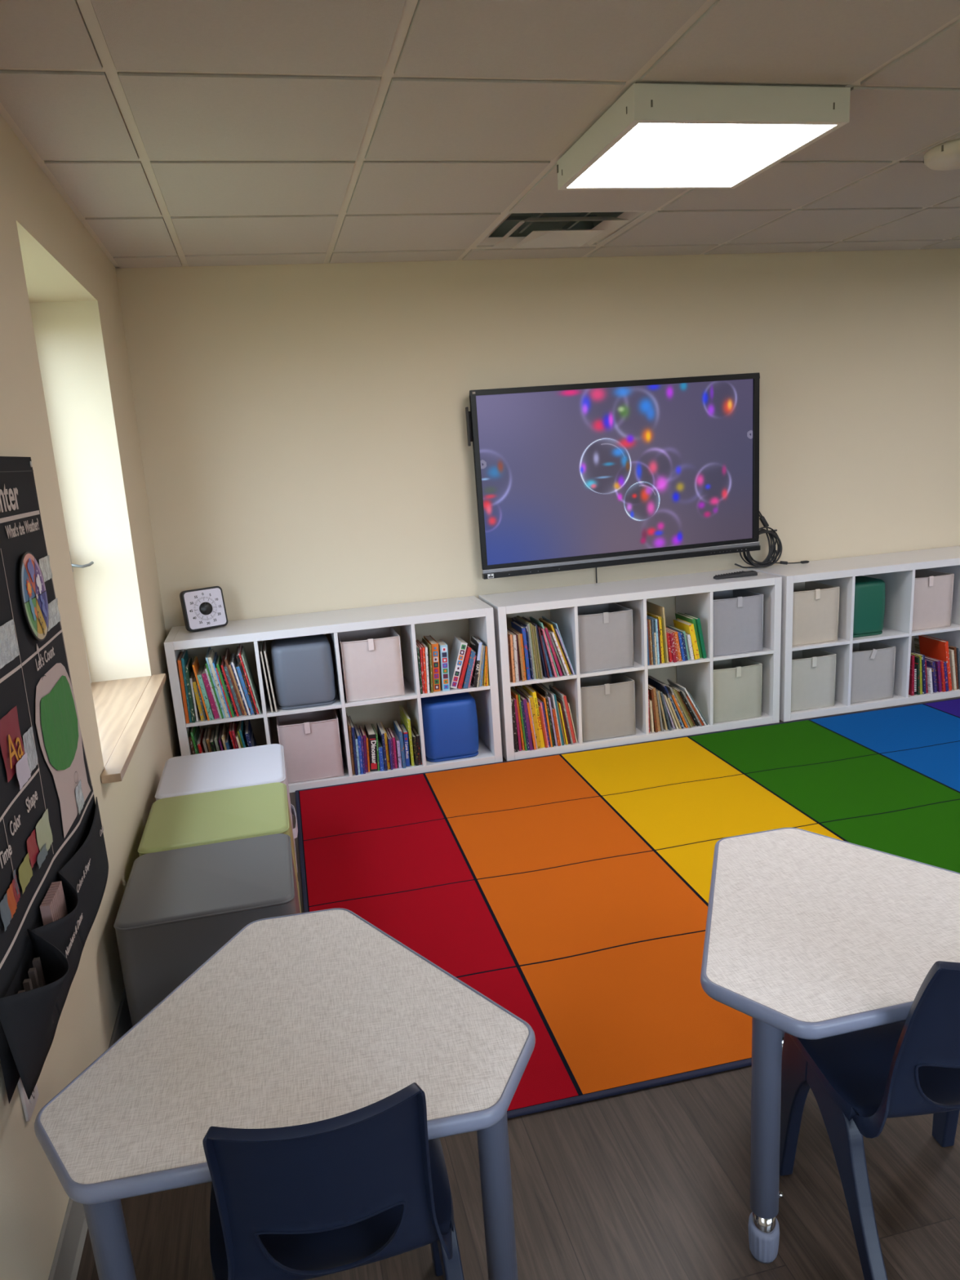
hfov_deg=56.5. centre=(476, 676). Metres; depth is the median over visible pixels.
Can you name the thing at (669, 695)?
book
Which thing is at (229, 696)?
book
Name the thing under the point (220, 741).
book
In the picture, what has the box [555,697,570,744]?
book
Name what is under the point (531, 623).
book
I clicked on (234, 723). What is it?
book
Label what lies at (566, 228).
ceiling vent
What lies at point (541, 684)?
book
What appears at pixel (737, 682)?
fabric bin
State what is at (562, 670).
book
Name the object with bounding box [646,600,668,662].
book
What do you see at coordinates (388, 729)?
book
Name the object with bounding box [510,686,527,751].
book
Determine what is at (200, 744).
book
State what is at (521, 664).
book
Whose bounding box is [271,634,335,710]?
storage bin
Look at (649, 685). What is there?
book
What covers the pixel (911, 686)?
book
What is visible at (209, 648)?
book
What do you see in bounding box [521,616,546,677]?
book
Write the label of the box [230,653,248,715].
book
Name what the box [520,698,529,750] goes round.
book
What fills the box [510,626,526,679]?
book
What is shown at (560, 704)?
book
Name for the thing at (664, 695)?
book
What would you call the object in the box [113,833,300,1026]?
cube
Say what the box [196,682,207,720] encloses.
book
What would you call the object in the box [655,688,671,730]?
book
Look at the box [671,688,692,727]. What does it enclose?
book
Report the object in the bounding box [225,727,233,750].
book
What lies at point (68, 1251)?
baseboard
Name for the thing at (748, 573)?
remote control
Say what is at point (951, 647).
book
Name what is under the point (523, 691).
book
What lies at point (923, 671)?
book
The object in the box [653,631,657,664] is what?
book
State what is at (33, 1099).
socket
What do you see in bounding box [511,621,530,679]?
book
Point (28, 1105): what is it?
wall outlet
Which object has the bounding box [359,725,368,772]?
book
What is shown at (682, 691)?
book
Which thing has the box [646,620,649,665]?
book
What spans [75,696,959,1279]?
floor
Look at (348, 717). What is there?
book
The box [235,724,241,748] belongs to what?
book
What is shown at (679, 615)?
book
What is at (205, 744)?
book
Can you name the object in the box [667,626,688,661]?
book
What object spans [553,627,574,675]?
book
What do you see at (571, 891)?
rug
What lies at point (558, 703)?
book
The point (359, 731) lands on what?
book
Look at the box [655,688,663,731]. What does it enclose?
book
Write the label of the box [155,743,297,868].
cube
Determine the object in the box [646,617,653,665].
book
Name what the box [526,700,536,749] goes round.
book
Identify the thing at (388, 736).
book
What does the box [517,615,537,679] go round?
book
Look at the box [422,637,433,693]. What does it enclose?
book
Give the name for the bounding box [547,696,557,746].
book
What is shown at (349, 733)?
book
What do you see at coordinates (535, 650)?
book
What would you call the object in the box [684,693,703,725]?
book
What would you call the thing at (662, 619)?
book
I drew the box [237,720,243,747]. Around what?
book
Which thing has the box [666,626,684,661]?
book
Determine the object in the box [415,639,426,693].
book
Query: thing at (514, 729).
book
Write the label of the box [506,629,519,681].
book
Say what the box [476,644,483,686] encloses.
book
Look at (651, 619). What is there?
book
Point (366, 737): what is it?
book
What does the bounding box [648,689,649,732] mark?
book
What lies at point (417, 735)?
book
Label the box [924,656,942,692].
book
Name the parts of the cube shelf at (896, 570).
panel, panel, panel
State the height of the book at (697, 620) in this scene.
0.208 m
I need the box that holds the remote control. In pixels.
[713,570,757,579]
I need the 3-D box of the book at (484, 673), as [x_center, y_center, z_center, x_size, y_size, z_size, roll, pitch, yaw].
[0.025,-0.065,4.298,0.026,0.193,0.165,-7,15,-12]
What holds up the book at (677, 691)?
on the cube shelf at (693, 592)
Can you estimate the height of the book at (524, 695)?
0.260 m
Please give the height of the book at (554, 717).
0.193 m
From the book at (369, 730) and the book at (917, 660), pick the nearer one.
the book at (369, 730)
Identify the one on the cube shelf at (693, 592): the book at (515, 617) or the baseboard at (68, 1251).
the book at (515, 617)
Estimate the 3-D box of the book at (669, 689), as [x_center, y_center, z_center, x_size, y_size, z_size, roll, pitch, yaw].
[0.998,0.130,4.635,0.107,0.226,0.266,-7,15,-12]
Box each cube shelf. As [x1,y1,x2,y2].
[164,595,502,792]
[478,568,782,760]
[746,546,959,721]
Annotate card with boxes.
[35,662,90,837]
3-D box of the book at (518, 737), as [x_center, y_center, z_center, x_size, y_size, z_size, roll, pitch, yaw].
[0.180,0.217,4.432,0.025,0.264,0.195,-7,15,-12]
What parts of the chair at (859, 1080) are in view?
leg, leg, leg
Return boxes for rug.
[295,697,959,1119]
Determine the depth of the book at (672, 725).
4.53 m
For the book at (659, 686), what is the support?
on the cube shelf at (693, 592)
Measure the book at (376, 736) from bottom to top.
0.180 m
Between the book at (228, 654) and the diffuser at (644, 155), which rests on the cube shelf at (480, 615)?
the book at (228, 654)
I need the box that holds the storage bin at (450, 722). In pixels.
[420,692,478,762]
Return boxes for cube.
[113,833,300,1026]
[137,782,301,913]
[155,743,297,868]
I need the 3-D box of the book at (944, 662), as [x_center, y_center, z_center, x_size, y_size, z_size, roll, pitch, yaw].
[2.518,-0.018,4.923,0.044,0.168,0.198,-7,15,-12]
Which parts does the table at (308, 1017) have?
leg, leg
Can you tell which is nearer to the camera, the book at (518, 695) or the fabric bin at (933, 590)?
the book at (518, 695)
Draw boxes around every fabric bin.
[275,708,344,783]
[337,626,404,702]
[577,602,633,673]
[580,672,635,742]
[713,588,763,657]
[713,657,762,723]
[791,581,839,646]
[791,648,835,711]
[850,640,895,703]
[911,568,954,631]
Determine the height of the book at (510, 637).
0.234 m
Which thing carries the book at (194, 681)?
on the cube shelf at (480, 615)
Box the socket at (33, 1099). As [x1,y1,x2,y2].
[29,1087,35,1103]
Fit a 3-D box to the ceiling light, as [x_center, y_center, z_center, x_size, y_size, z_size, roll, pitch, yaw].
[0.615,-1.527,2.561,0.606,0.080,0.605,-7,15,-12]
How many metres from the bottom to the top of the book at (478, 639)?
0.195 m
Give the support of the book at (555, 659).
on the cube shelf at (693, 592)
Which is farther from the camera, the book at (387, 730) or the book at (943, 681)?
the book at (943, 681)
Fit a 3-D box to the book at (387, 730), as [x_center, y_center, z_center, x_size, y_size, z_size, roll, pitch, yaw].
[-0.416,0.347,4.312,0.009,0.152,0.179,-7,15,-12]
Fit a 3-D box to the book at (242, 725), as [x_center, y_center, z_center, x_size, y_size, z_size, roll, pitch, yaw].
[-1.069,0.352,4.192,0.047,0.288,0.265,-7,15,-12]
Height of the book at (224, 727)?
0.269 m
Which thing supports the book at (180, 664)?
on the cube shelf at (480, 615)
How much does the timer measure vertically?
0.189 m
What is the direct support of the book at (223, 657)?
on the cube shelf at (480, 615)
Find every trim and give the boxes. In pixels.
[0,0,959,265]
[0,102,919,267]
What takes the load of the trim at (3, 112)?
attached to the wall at (67, 405)
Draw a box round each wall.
[0,114,181,1279]
[115,248,959,746]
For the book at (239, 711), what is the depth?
3.99 m
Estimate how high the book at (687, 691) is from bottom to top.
0.194 m
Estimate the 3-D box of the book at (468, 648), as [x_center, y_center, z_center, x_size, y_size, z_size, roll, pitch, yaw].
[-0.070,-0.052,4.268,0.077,0.195,0.144,-7,15,-12]
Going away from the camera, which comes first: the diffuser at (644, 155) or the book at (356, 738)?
the diffuser at (644, 155)
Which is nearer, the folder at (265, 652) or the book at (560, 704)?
the folder at (265, 652)
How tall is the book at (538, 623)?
0.270 m
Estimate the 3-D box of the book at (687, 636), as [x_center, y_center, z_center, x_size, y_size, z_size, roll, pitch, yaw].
[1.051,-0.160,4.519,0.035,0.132,0.154,-7,15,-12]
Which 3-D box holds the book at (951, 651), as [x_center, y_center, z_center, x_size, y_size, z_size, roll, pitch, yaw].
[2.561,-0.058,4.948,0.050,0.227,0.234,-7,15,-12]
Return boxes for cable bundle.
[734,511,808,568]
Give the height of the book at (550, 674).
0.211 m
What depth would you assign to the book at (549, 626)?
4.32 m
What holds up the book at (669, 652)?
on the cube shelf at (693, 592)
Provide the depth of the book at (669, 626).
4.46 m
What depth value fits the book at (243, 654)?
4.06 m
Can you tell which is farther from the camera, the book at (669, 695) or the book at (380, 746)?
the book at (669, 695)
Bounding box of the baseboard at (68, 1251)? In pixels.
[48,986,132,1279]
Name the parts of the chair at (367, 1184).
leg, leg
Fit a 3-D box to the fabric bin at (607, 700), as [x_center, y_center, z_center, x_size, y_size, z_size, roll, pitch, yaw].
[0.622,0.141,4.570,0.287,0.284,0.314,-7,15,-12]
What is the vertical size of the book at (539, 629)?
0.253 m
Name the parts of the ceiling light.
frame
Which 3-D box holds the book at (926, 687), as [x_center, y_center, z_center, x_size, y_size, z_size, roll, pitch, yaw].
[2.409,-0.016,4.902,0.038,0.189,0.169,-7,15,-12]
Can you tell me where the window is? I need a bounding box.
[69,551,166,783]
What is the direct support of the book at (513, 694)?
on the cube shelf at (693, 592)
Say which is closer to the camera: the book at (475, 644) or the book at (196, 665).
the book at (196, 665)
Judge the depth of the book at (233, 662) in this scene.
4.00 m
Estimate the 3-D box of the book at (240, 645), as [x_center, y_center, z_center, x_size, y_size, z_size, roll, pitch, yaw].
[-1.042,0.010,4.096,0.055,0.288,0.233,-7,15,-12]
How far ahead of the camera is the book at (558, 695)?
4.39 m
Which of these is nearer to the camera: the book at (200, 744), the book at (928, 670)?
the book at (200, 744)
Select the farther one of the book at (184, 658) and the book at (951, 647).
the book at (951, 647)
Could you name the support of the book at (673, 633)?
on the cube shelf at (693, 592)
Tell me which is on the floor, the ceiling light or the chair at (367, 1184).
the chair at (367, 1184)
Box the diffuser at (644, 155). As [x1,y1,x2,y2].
[567,123,835,187]
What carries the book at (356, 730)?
on the cube shelf at (480, 615)
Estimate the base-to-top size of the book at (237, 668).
0.227 m
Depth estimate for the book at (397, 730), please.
4.23 m
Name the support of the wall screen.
attached to the wall at (302, 428)
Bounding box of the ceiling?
[0,0,959,268]
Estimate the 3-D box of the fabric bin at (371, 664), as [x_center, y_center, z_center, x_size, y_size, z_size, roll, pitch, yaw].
[-0.508,-0.065,4.250,0.277,0.286,0.314,-7,15,-12]
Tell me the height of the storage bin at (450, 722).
0.290 m
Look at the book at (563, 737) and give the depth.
4.40 m
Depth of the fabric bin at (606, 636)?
4.35 m
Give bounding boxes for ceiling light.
[556,83,850,190]
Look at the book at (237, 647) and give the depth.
3.98 m
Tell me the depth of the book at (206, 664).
3.96 m
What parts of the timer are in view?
knob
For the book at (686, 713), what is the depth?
4.53 m
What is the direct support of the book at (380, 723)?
on the cube shelf at (480, 615)
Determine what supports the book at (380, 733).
on the cube shelf at (480, 615)
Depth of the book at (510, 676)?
4.26 m
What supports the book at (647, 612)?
on the cube shelf at (693, 592)
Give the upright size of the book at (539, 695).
0.254 m
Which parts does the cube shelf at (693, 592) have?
panel, panel, panel, panel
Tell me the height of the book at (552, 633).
0.222 m
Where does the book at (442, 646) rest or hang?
on the cube shelf at (480, 615)
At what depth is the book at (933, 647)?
4.86 m
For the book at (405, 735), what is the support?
on the cube shelf at (480, 615)
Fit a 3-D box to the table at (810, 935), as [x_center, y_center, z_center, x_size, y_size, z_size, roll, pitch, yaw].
[0.726,0.743,1.780,0.684,0.561,0.774,-16,19,-40]
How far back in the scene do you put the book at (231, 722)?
4.05 m
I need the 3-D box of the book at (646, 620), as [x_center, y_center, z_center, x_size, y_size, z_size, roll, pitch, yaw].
[0.828,-0.186,4.489,0.016,0.227,0.197,-7,15,-12]
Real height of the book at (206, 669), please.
0.234 m
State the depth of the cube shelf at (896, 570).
4.71 m
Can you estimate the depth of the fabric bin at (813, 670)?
4.68 m
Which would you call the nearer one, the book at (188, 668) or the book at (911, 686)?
the book at (188, 668)
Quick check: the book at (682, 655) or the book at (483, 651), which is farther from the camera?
the book at (682, 655)
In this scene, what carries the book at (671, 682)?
on the cube shelf at (693, 592)
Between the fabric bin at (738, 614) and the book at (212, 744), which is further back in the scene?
the fabric bin at (738, 614)
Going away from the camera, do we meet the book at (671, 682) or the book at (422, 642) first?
the book at (422, 642)
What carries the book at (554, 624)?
on the cube shelf at (693, 592)
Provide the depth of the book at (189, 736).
4.01 m
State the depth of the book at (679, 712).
4.51 m
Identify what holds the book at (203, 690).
on the cube shelf at (480, 615)
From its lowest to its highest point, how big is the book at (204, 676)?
0.214 m
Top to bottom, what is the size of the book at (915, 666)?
0.162 m
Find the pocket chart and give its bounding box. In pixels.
[0,456,108,1103]
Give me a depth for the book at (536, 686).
4.39 m
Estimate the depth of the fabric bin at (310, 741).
4.14 m
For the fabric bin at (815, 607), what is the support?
on the cube shelf at (896, 570)
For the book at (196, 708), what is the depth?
3.97 m
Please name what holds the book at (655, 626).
on the cube shelf at (693, 592)
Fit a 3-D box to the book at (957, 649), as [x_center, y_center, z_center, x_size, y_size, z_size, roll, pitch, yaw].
[2.590,-0.067,4.963,0.036,0.234,0.256,-7,15,-12]
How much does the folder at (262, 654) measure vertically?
0.285 m
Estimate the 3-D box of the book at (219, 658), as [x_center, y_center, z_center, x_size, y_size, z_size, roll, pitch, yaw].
[-1.138,0.044,4.066,0.049,0.250,0.197,-7,15,-12]
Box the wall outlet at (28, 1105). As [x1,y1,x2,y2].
[17,1076,38,1121]
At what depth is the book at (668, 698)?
4.51 m
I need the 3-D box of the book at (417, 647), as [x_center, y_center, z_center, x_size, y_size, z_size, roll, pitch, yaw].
[-0.285,-0.046,4.250,0.008,0.221,0.205,-7,15,-12]
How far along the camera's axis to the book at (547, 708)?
4.37 m
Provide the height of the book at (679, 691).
0.198 m
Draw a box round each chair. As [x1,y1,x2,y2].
[202,1082,464,1279]
[779,960,959,1279]
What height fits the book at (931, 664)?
0.178 m
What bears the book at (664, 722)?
on the cube shelf at (693, 592)
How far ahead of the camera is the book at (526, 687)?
4.36 m
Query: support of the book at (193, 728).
on the cube shelf at (480, 615)
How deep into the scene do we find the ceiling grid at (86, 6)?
2.29 m
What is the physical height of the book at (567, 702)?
0.210 m
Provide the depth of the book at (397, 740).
4.24 m
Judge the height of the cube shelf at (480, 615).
0.764 m
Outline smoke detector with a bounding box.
[923,138,959,170]
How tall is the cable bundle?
0.364 m
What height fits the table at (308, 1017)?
0.561 m
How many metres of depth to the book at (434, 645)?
4.18 m
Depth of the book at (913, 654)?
4.81 m
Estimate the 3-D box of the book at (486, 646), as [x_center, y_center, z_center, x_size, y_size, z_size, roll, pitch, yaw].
[0.029,-0.064,4.296,0.019,0.192,0.165,-7,15,-12]
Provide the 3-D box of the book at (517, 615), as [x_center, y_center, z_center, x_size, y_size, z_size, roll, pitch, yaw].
[0.251,-0.146,4.396,0.025,0.271,0.252,-7,15,-12]
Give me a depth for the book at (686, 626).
4.46 m
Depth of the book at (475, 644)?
4.22 m
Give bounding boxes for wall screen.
[465,372,759,582]
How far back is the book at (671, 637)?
4.42 m
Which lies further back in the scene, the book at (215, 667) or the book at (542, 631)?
the book at (542, 631)
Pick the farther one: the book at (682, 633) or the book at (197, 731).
the book at (682, 633)
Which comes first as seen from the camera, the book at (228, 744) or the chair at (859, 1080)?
the chair at (859, 1080)
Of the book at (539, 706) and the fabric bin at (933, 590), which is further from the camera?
the fabric bin at (933, 590)
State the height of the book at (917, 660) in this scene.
0.211 m
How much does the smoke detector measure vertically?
0.044 m
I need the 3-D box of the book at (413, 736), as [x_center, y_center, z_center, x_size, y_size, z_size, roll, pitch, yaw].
[-0.304,0.342,4.316,0.014,0.145,0.143,-8,15,-12]
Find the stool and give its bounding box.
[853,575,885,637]
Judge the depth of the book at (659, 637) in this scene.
4.41 m
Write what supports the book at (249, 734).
on the cube shelf at (480, 615)
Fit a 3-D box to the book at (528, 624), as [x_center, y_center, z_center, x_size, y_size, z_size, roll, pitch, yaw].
[0.244,-0.140,4.370,0.025,0.274,0.206,-7,15,-12]
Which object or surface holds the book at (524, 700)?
on the cube shelf at (693, 592)
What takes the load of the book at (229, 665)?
on the cube shelf at (480, 615)
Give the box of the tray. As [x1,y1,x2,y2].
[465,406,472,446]
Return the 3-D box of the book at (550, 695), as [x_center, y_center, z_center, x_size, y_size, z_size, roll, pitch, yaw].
[0.367,0.188,4.498,0.037,0.264,0.263,-7,15,-12]
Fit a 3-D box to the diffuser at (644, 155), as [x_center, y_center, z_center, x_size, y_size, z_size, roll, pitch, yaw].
[0.618,-1.491,2.571,0.562,0.002,0.562,-7,15,-12]
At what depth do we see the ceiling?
2.32 m
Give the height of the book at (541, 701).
0.233 m
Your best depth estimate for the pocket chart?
1.79 m
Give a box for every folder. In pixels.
[260,640,272,712]
[263,640,276,711]
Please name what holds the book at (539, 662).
on the cube shelf at (693, 592)
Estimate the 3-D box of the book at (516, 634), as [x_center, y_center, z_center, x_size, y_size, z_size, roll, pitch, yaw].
[0.170,-0.116,4.385,0.007,0.230,0.264,-8,15,-12]
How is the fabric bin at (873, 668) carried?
on the cube shelf at (896, 570)
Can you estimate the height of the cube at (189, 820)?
0.400 m
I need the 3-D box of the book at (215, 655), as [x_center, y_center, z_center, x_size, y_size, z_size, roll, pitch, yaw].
[-1.160,0.036,4.087,0.044,0.257,0.244,-7,15,-12]
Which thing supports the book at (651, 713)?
on the cube shelf at (693, 592)
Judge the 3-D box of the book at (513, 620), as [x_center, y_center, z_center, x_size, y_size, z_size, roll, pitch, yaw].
[0.227,-0.139,4.390,0.024,0.264,0.253,-7,15,-12]
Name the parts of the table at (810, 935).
leg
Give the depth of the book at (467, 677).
4.20 m
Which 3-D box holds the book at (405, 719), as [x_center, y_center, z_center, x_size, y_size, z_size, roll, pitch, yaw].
[-0.341,0.285,4.365,0.013,0.235,0.267,-7,15,-12]
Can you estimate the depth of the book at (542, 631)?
4.28 m
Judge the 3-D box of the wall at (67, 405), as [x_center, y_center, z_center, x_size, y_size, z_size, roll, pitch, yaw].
[-0.813,0.104,0.632,0.336,2.608,7.550,-7,15,-12]
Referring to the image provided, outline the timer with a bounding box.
[179,586,227,631]
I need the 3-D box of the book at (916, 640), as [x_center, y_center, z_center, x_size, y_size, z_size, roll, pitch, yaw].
[2.537,-0.070,4.965,0.052,0.246,0.256,-7,15,-12]
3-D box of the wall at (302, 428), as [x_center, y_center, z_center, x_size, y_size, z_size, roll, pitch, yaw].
[1.526,-1.123,4.810,6.890,2.608,0.150,-7,15,-12]
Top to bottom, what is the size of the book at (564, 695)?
0.250 m
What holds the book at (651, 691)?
on the cube shelf at (693, 592)
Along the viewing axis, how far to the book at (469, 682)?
4.22 m
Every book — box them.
[177,651,189,723]
[181,648,191,722]
[185,657,195,722]
[188,727,195,754]
[190,669,199,720]
[190,726,198,754]
[192,656,209,720]
[192,674,204,720]
[193,725,200,753]
[196,665,213,719]
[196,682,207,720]
[197,728,204,753]
[201,665,219,719]
[202,726,208,752]
[204,661,223,718]
[204,666,222,718]
[205,646,226,718]
[205,727,212,752]
[207,648,228,717]
[209,728,217,751]
[212,652,231,717]
[213,724,221,751]
[215,666,232,717]
[216,654,235,717]
[218,727,224,751]
[220,656,239,716]
[220,668,236,715]
[221,723,226,750]
[223,662,242,715]
[224,648,244,715]
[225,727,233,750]
[228,655,247,715]
[229,721,236,749]
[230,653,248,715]
[231,653,250,715]
[231,720,239,748]
[235,646,257,715]
[235,659,253,714]
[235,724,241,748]
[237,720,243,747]
[238,643,258,714]
[239,720,248,747]
[240,645,261,713]
[244,720,257,746]
[346,713,355,774]
[347,715,358,775]
[353,724,363,773]
[354,731,359,774]
[357,728,365,773]
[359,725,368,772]
[363,728,369,772]
[364,724,377,771]
[371,723,379,770]
[376,722,387,770]
[377,737,384,771]
[379,722,390,769]
[384,728,392,769]
[385,728,395,768]
[387,727,397,768]
[391,729,401,768]
[393,720,405,768]
[399,705,414,765]
[399,724,409,766]
[410,728,418,765]
[411,728,422,764]
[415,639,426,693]
[415,640,424,693]
[416,644,422,693]
[420,641,429,693]
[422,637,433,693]
[423,635,440,691]
[435,640,449,691]
[448,635,467,688]
[457,644,471,688]
[462,648,475,688]
[467,654,475,687]
[470,635,482,687]
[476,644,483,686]
[478,639,486,685]
[478,644,484,686]
[483,645,486,685]
[485,646,487,686]
[506,627,520,680]
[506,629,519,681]
[506,631,515,682]
[506,632,511,681]
[509,627,524,681]
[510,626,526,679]
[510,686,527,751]
[510,688,524,750]
[511,617,533,679]
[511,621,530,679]
[511,686,533,750]
[511,694,521,751]
[511,697,518,751]
[514,616,534,679]
[515,685,541,748]
[516,615,538,678]
[516,617,536,679]
[516,688,537,749]
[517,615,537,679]
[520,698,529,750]
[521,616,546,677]
[521,684,544,747]
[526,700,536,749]
[529,616,559,675]
[529,685,552,747]
[530,622,542,678]
[531,683,555,746]
[532,624,540,679]
[533,626,542,679]
[536,696,551,746]
[537,625,557,677]
[537,626,549,678]
[537,683,561,745]
[537,699,548,747]
[537,704,547,747]
[538,617,571,674]
[539,683,564,745]
[541,634,552,677]
[542,616,574,673]
[543,626,562,675]
[546,708,554,746]
[547,629,569,675]
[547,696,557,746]
[548,631,565,675]
[548,684,573,744]
[551,706,560,746]
[552,685,576,742]
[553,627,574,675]
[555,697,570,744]
[556,700,568,744]
[556,702,565,744]
[560,703,568,743]
[567,702,577,742]
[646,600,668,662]
[646,611,664,662]
[646,615,659,664]
[646,616,655,665]
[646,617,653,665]
[646,619,650,665]
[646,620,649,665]
[647,614,662,663]
[648,675,683,728]
[648,675,689,727]
[648,684,660,731]
[648,686,657,732]
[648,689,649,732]
[648,698,653,733]
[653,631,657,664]
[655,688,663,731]
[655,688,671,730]
[657,689,667,730]
[661,617,666,662]
[662,693,678,728]
[662,694,675,728]
[664,683,693,726]
[666,625,689,659]
[666,626,681,661]
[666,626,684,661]
[666,628,679,661]
[666,630,676,662]
[666,631,672,662]
[666,678,706,725]
[666,696,681,728]
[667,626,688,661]
[667,684,698,726]
[668,692,688,728]
[669,694,684,727]
[671,684,702,726]
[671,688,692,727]
[673,617,699,659]
[675,612,702,657]
[675,689,695,725]
[683,613,706,658]
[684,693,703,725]
[685,632,693,660]
[687,690,707,724]
[908,654,914,695]
[911,651,926,693]
[911,652,922,694]
[914,638,919,653]
[914,655,919,694]
[914,665,916,694]
[918,635,951,691]
[924,655,946,692]
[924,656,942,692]
[924,658,937,693]
[924,659,928,693]
[926,658,937,691]
[926,667,933,693]
[943,661,948,691]
[948,644,958,689]
[948,648,956,689]
[955,647,959,688]
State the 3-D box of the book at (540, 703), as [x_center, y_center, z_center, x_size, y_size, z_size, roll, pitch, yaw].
[0.306,0.212,4.482,0.034,0.232,0.247,-7,15,-12]
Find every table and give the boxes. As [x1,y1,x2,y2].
[34,907,535,1279]
[700,827,959,1263]
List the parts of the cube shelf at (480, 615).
panel, panel, panel, panel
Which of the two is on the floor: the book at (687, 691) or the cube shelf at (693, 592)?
the cube shelf at (693, 592)
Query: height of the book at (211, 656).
0.283 m
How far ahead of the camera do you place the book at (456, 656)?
4.22 m
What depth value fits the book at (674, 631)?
4.44 m
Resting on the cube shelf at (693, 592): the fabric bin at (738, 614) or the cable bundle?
the fabric bin at (738, 614)
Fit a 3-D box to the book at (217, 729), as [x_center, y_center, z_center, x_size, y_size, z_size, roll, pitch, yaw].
[-1.179,0.381,4.167,0.041,0.259,0.239,-7,15,-12]
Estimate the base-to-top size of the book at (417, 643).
0.221 m
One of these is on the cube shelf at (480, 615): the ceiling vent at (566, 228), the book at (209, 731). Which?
the book at (209, 731)
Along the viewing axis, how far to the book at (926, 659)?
4.84 m
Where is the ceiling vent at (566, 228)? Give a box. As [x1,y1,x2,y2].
[472,210,651,248]

